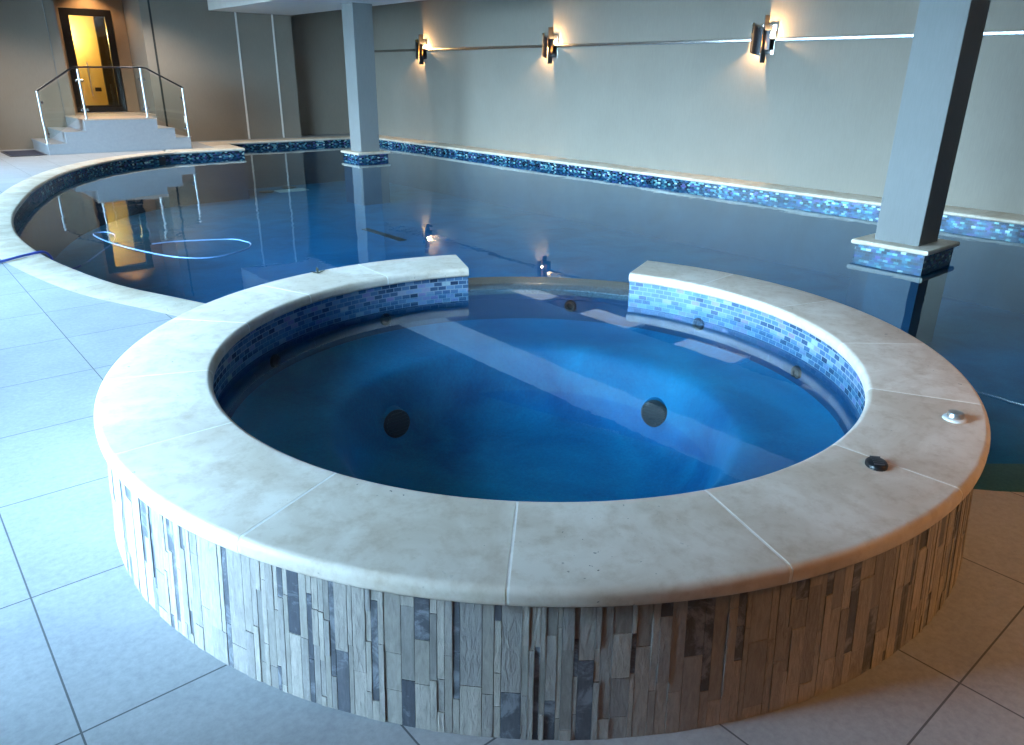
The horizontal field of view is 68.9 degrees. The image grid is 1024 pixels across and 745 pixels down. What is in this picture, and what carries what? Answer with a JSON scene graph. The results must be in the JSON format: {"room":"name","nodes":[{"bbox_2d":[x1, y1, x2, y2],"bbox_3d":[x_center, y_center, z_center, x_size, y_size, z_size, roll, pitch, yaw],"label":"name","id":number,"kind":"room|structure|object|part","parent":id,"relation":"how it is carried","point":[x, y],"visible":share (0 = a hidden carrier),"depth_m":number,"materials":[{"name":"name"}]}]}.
{"room":"indoor swimming pool","nodes":[
{"label":"indoor swimming pool","id":0,"kind":"room"},
{"bbox_2d":[0,0,74,149],"bbox_3d":[-11.886,-5.608,13.469,6.550,3.250,1.250,-17,28,-37],"label":"wall","id":1,"kind":"structure","parent":0,"point":[26,57],"depth_m":14.67,"materials":[{"name":"grey paint"}]},
{"bbox_2d":[42,0,67,126],"bbox_3d":[-9.118,-6.162,14.875,0.020,3.200,0.015,-17,28,-37],"label":"trim","id":2,"kind":"structure","parent":1,"relation":"attached to","point":[42,0],"depth_m":14.85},
{"bbox_2d":[53,0,75,114],"bbox_3d":[-9.345,-6.657,15.300,0.018,2.600,1.165,-17,28,-37],"label":"lining","id":3,"kind":"object","parent":1,"relation":"attached to","point":[53,0],"visible":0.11,"depth_m":14.95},
{"bbox_2d":[68,15,107,104],"bbox_3d":[-9.679,-7.414,17.325,5.200,2.700,2.190,-17,28,-37],"label":"wall","id":4,"kind":"structure","parent":0,"point":[82,27],"depth_m":18.10,"materials":[{"name":"beige paint"}]},
{"bbox_2d":[93,17,118,104],"bbox_3d":[-9.721,-7.711,18.528,0.880,2.140,0.080,-17,28,-37],"label":"door","id":5,"kind":"structure","parent":4,"relation":"in","point":[99,23],"depth_m":18.28,"materials":[{"name":"brown wood"}]},
{"bbox_2d":[54,0,139,112],"bbox_3d":[-9.184,-6.939,16.281,1.560,2.800,0.180,-17,28,-37],"label":"wall","id":6,"kind":"structure","parent":0,"point":[115,6],"depth_m":16.40,"materials":[{"name":"beige paint"}]},
{"bbox_2d":[57,7,127,112],"bbox_3d":[-9.129,-6.787,16.294,1.010,2.080,0.122,-17,28,-37],"label":"door","id":7,"kind":"structure","parent":6,"relation":"in","point":[63,12],"depth_m":16.25,"materials":[{"name":"brown wood"}]},
{"bbox_3d":[-9.238,-6.416,16.318,0.024,0.700,0.082,-17,28,-37],"label":"handle","id":8,"kind":"part","parent":7,"relation":"part of","materials":[{"name":"metal"}]},
{"bbox_2d":[122,0,349,141],"bbox_3d":[-6.147,-7.340,17.985,5.300,3.250,1.250,-17,28,-37],"label":"wall","id":9,"kind":"structure","parent":0,"point":[197,46],"depth_m":17.17,"materials":[{"name":"grey paint"}]},
{"bbox_2d":[147,0,167,126],"bbox_3d":[-7.620,-6.615,16.055,0.040,3.200,0.015,-17,28,-37],"label":"trim","id":10,"kind":"structure","parent":9,"relation":"attached to","point":[149,9],"depth_m":16.02,"materials":[{"name":"metal"}]},
{"bbox_2d":[234,12,249,138],"bbox_3d":[-6.223,-7.035,17.151,0.040,3.200,0.020,-17,28,-37],"label":"trim","id":11,"kind":"structure","parent":9,"relation":"attached to","point":[234,12],"depth_m":17.20,"materials":[{"name":"white paint"}]},
{"bbox_2d":[271,14,284,137],"bbox_3d":[-5.565,-7.234,17.669,0.040,3.200,0.020,-17,28,-37],"label":"trim","id":12,"kind":"structure","parent":9,"relation":"attached to","point":[271,14],"depth_m":17.73,"materials":[{"name":"white paint"}]},
{"bbox_2d":[0,133,1023,744],"bbox_3d":[-0.970,-1.669,8.241,11.730,0.060,23.400,-17,28,-37],"label":"floor","id":13,"kind":"structure","parent":0,"point":[85,659],"depth_m":2.12,"materials":[{"name":"tile"}]},
{"bbox_2d":[0,150,46,156],"bbox_3d":[-9.271,-4.163,14.158,0.590,0.012,1.140,-17,28,-37],"label":"door mat","id":14,"kind":"object","parent":13,"relation":"on","point":[22,152],"visible":1,"depth_m":14.06,"materials":[{"name":"black plastic"}]},
{"bbox_2d":[31,112,191,154],"bbox_3d":[-8.518,-5.042,15.573,2.610,0.615,2.760,-17,28,-37],"label":"entrance steps","id":15,"kind":"structure","parent":13,"relation":"on","point":[108,131],"depth_m":14.63,"materials":[{"name":"stone"}]},
{"bbox_2d":[35,66,190,143],"bbox_3d":[-7.666,-5.194,14.436,2.665,1.367,0.090,-17,28,-37],"label":"stair railing","id":16,"kind":"object","parent":15,"relation":"on","point":[141,78],"visible":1,"depth_m":14.13,"materials":[{"name":"metal"}]},
{"bbox_3d":[-8.653,-4.691,13.743,0.090,0.925,0.090,-17,28,-37],"label":"post","id":17,"kind":"part","parent":16,"relation":"part of","materials":[{"name":"metal"}]},
{"bbox_3d":[-8.090,-5.231,14.034,0.090,0.885,0.090,-17,28,-37],"label":"post","id":18,"kind":"part","parent":16,"relation":"part of","materials":[{"name":"metal"}]},
{"bbox_3d":[-7.661,-5.608,14.270,2.628,0.474,0.033,-17,28,-37],"label":"handrail","id":19,"kind":"part","parent":16,"relation":"part of","materials":[{"name":"metal"}]},
{"bbox_3d":[-7.249,-5.499,14.690,0.090,0.915,0.090,-17,28,-37],"label":"post","id":20,"kind":"part","parent":16,"relation":"part of","materials":[{"name":"metal"}]},
{"bbox_3d":[-6.684,-5.323,15.278,0.090,0.945,0.090,-17,28,-37],"label":"post","id":21,"kind":"part","parent":16,"relation":"part of","materials":[{"name":"metal"}]},
{"bbox_2d":[0,135,1023,491],"bbox_3d":[-1.105,-1.775,9.975,9.800,1.150,19.469,-17,28,-37],"label":"swimming pool","id":22,"kind":"object","parent":13,"relation":"in","point":[800,239],"visible":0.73,"depth_m":11.26,"materials":[{"name":"blue liquid"}]},
{"bbox_2d":[0,232,250,268],"bbox_3d":[-3.884,-0.769,6.050,1.970,0.229,4.135,4,22,9],"label":"hose","id":23,"kind":"object","parent":22,"relation":"on","point":[35,252],"visible":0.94,"depth_m":7.16,"materials":[{"name":"plastic"}]},
{"bbox_3d":[-5.081,-4.200,17.203,0.700,0.020,0.350,-17,28,-37],"label":"inlet plate","id":24,"kind":"part","parent":22,"relation":"part of","materials":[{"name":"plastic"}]},
{"bbox_2d":[341,2,389,205],"bbox_3d":[-3.022,-5.367,15.104,0.740,3.785,0.740,-17,28,-37],"label":"column","id":25,"kind":"structure","parent":22,"relation":"on","point":[357,18],"depth_m":14.88,"materials":[{"name":"paint"}]},
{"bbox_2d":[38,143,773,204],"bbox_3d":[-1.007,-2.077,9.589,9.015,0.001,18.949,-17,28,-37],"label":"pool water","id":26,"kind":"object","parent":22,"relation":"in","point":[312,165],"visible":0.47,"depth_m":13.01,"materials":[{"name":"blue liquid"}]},
{"bbox_2d":[845,0,990,343],"bbox_3d":[3.928,-2.101,7.112,0.740,3.785,0.740,-17,28,-37],"label":"column","id":27,"kind":"structure","parent":22,"relation":"on","point":[899,271],"depth_m":7.05,"materials":[{"name":"paint"}]},
{"bbox_2d":[94,255,990,740],"bbox_3d":[0.090,0.537,3.466,3.371,1.499,3.387,-17,28,-37],"label":"hot tub","id":28,"kind":"object","parent":13,"relation":"on","point":[418,492],"visible":1,"depth_m":2.13,"materials":[{"name":"stone"}]},
{"bbox_2d":[231,318,844,501],"bbox_3d":[0.097,0.349,3.397,2.610,0.420,2.610,-17,28,-37],"label":"basin","id":29,"kind":"object","parent":28,"relation":"in","point":[507,409],"depth_m":3.77,"materials":[{"name":"blue liquid"}]},
{"bbox_2d":[372,0,1023,214],"bbox_3d":[3.608,-4.537,11.236,0.200,3.250,23.800,-17,28,-37],"label":"wall","id":30,"kind":"structure","parent":0,"point":[815,114],"depth_m":11.88,"materials":[{"name":"grey paint"}]},
{"bbox_2d":[415,34,426,63],"bbox_3d":[-2.117,-7.406,17.108,0.160,0.630,0.391,-17,28,-37],"label":"wall sconce","id":31,"kind":"object","parent":30,"relation":"attached to","point":[421,54],"visible":1,"depth_m":17.06,"materials":[{"name":"metal"}]},
{"bbox_3d":[-2.190,-7.427,17.145,0.056,0.460,0.293,-3,22,-10],"label":"lamp shade","id":32,"kind":"part","parent":31,"relation":"part of","materials":[{"name":"metal"}]},
{"bbox_3d":[-2.016,-7.398,17.104,0.015,0.400,0.230,-17,28,-37],"label":"plate","id":33,"kind":"part","parent":31,"relation":"part of","materials":[{"name":"metal"}]},
{"bbox_2d":[542,27,557,63],"bbox_3d":[0.680,-6.149,14.037,0.160,0.630,0.391,-17,28,-37],"label":"wall sconce","id":34,"kind":"object","parent":30,"relation":"attached to","point":[547,43],"visible":1,"depth_m":13.98,"materials":[{"name":"metal"}]},
{"bbox_3d":[0.607,-6.170,14.074,0.056,0.460,0.293,-3,22,-10],"label":"lamp shade","id":35,"kind":"part","parent":34,"relation":"part of","materials":[{"name":"metal"}]},
{"bbox_3d":[0.781,-6.141,14.032,0.015,0.400,0.230,-17,28,-37],"label":"plate","id":36,"kind":"part","parent":34,"relation":"part of","materials":[{"name":"metal"}]},
{"bbox_2d":[374,30,1023,51],"bbox_3d":[3.500,-4.917,11.039,0.032,0.140,23.280,-17,28,-37],"label":"wall rail","id":37,"kind":"object","parent":30,"relation":"attached to","point":[997,32],"visible":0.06,"depth_m":11.50,"materials":[{"name":"metal"}]},
{"bbox_2d":[750,15,776,62],"bbox_3d":[3.613,-4.832,10.817,0.160,0.630,0.391,-17,28,-37],"label":"wall sconce","id":38,"kind":"object","parent":30,"relation":"attached to","point":[761,45],"visible":1,"depth_m":10.77,"materials":[{"name":"metal"}]},
{"bbox_3d":[3.539,-4.853,10.854,0.056,0.460,0.293,-3,22,-10],"label":"lamp shade","id":39,"kind":"part","parent":38,"relation":"part of","materials":[{"name":"metal"}]},
{"bbox_3d":[3.713,-4.824,10.812,0.015,0.400,0.230,-17,28,-37],"label":"plate","id":40,"kind":"part","parent":38,"relation":"part of","materials":[{"name":"metal"}]},
{"bbox_3d":[-1.733,-4.667,6.814,13.630,0.150,24.500,-17,28,-37],"label":"ceiling","id":41,"kind":"structure","parent":0,"visible":0},
{"bbox_2d":[207,0,421,14],"bbox_3d":[1.415,-5.088,8.802,1.910,0.470,23.100,-17,28,-37],"label":"ceiling beam","id":42,"kind":"structure","parent":41,"relation":"attached to","point":[277,7],"depth_m":15.26,"materials":[{"name":"white paint"}]}
]}

